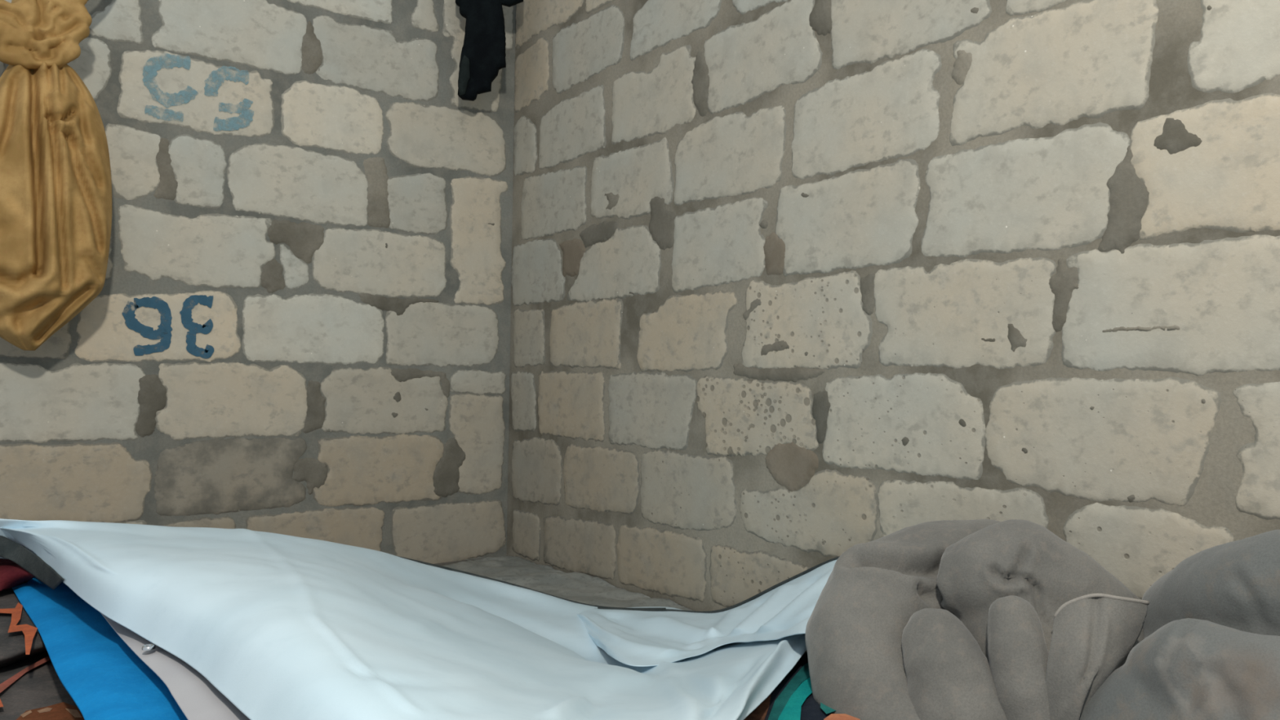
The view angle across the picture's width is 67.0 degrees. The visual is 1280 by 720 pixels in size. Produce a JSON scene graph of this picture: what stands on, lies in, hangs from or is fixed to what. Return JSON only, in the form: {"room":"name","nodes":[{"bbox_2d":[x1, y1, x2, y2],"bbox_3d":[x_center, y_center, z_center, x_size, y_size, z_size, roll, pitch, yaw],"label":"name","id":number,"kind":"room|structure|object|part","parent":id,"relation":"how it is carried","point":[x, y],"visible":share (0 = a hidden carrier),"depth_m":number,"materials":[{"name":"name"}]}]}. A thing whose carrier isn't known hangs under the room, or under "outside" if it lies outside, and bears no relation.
{"room":"bedroom","nodes":[
{"label":"bedroom","id":0,"kind":"room"},
{"bbox_2d":[0,0,515,564],"bbox_3d":[-1.860,-0.607,2.136,3.868,2.430,0.205,2,-1,-36],"label":"wall","id":1,"kind":"structure","parent":0,"point":[298,325],"depth_m":2.67,"materials":[{"name":"stone"}]},
{"bbox_2d":[455,0,523,101],"bbox_3d":[-0.484,-1.018,2.895,0.265,0.484,0.086,1,-1,17],"label":"cloth","id":2,"kind":"object","parent":1,"relation":"hanging from","point":[483,55],"visible":1,"depth_m":2.87,"materials":[{"name":"black fabric"}]},
{"bbox_2d":[435,558,479,565],"bbox_3d":[-0.637,0.568,0.484,3.400,0.003,3.900,2,-1,-36],"label":"floor","id":3,"kind":"structure","parent":0,"point":[455,562],"depth_m":2.93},
{"bbox_2d":[0,651,84,719],"bbox_3d":[-0.990,0.495,1.268,1.392,0.161,0.958,1,-1,-4],"label":"quilt","id":4,"kind":"object","parent":3,"relation":"on","point":[31,688],"visible":0.17,"depth_m":1.23,"materials":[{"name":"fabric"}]},
{"bbox_2d":[0,587,47,667],"bbox_3d":[-1.109,0.404,1.675,0.612,0.045,1.083,2,-1,-36],"label":"patterned blanket","id":5,"kind":"object","parent":4,"relation":"on","point":[20,638],"visible":0.15,"depth_m":1.36,"materials":[{"name":"grey fabric"}]},
{"bbox_2d":[0,558,35,591],"bbox_3d":[-1.165,0.359,1.657,0.155,0.037,0.412,2,-1,-44],"label":"cloth","id":6,"kind":"object","parent":5,"relation":"on","point":[11,575],"visible":0.7,"depth_m":1.58,"materials":[{"name":"red fabric"}]},
{"bbox_2d":[12,577,187,719],"bbox_3d":[-0.729,0.379,1.305,0.128,0.016,1.114,2,-1,-38],"label":"cloth","id":7,"kind":"object","parent":5,"relation":"on","point":[105,679],"visible":0.75,"depth_m":1.20,"materials":[{"name":"blue fabric"}]},
{"bbox_2d":[0,518,839,719],"bbox_3d":[-0.239,0.430,1.540,1.505,0.303,1.642,2,-1,-36],"label":"tarpaulin","id":8,"kind":"object","parent":3,"relation":"on","point":[239,624],"visible":0.93,"depth_m":1.27,"materials":[{"name":"white plastic"}]},
{"bbox_2d":[442,555,693,610],"bbox_3d":[-0.217,0.594,2.445,0.396,0.032,1.160,2,-1,-36],"label":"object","id":9,"kind":"structure","parent":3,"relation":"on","point":[579,587],"depth_m":2.59,"materials":[{"name":"grey stone"}]},
{"bbox_2d":[743,652,860,719],"bbox_3d":[0.400,0.525,1.125,0.932,0.135,1.004,2,-1,-36],"label":"mattress","id":10,"kind":"object","parent":3,"relation":"on","point":[793,699],"visible":0.12,"depth_m":1.29,"materials":[{"name":"blue fabric"}]},
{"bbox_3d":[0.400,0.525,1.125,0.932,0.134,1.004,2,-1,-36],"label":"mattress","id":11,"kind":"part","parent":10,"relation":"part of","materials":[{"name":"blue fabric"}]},
{"bbox_2d":[804,518,1149,719],"bbox_3d":[0.459,0.352,1.335,0.430,0.260,0.455,2,-1,-36],"label":"blanket","id":12,"kind":"object","parent":10,"relation":"on","point":[985,619],"visible":0.88,"depth_m":1.27,"materials":[{"name":"grey fabric"}]},
{"bbox_2d":[1045,597,1147,719],"bbox_3d":[0.553,0.386,1.190,0.136,0.190,0.078,2,-1,-36],"label":"blanket","id":13,"kind":"object","parent":12,"relation":"on","point":[1092,637],"depth_m":1.17,"materials":[{"name":"grey fabric"}]},
{"bbox_2d":[1079,529,1279,719],"bbox_3d":[0.702,0.329,1.125,0.328,0.279,0.342,2,-1,-36],"label":"blanket","id":14,"kind":"object","parent":10,"relation":"on","point":[1209,649],"visible":0.91,"depth_m":1.09,"materials":[{"name":"grey fabric"}]},
{"bbox_2d":[506,0,1279,653],"bbox_3d":[0.857,-0.579,1.531,0.205,2.430,4.398,2,-1,-36],"label":"wall","id":15,"kind":"structure","parent":0,"point":[796,285],"depth_m":1.88,"materials":[{"name":"stone"}]},
{"bbox_3d":[-1.390,-0.997,2.262,0.010,0.084,0.205,2,-1,-36],"label":"wall hook","id":16,"kind":"object","parent":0,"visible":0},
{"bbox_2d":[0,0,111,351],"bbox_3d":[-1.356,-0.507,2.211,0.276,0.973,0.239,2,-1,-36],"label":"hanging bag","id":17,"kind":"object","parent":16,"relation":"hanging from","point":[55,182],"visible":1,"depth_m":2.15,"materials":[{"name":"yellow fabric"}]}
]}

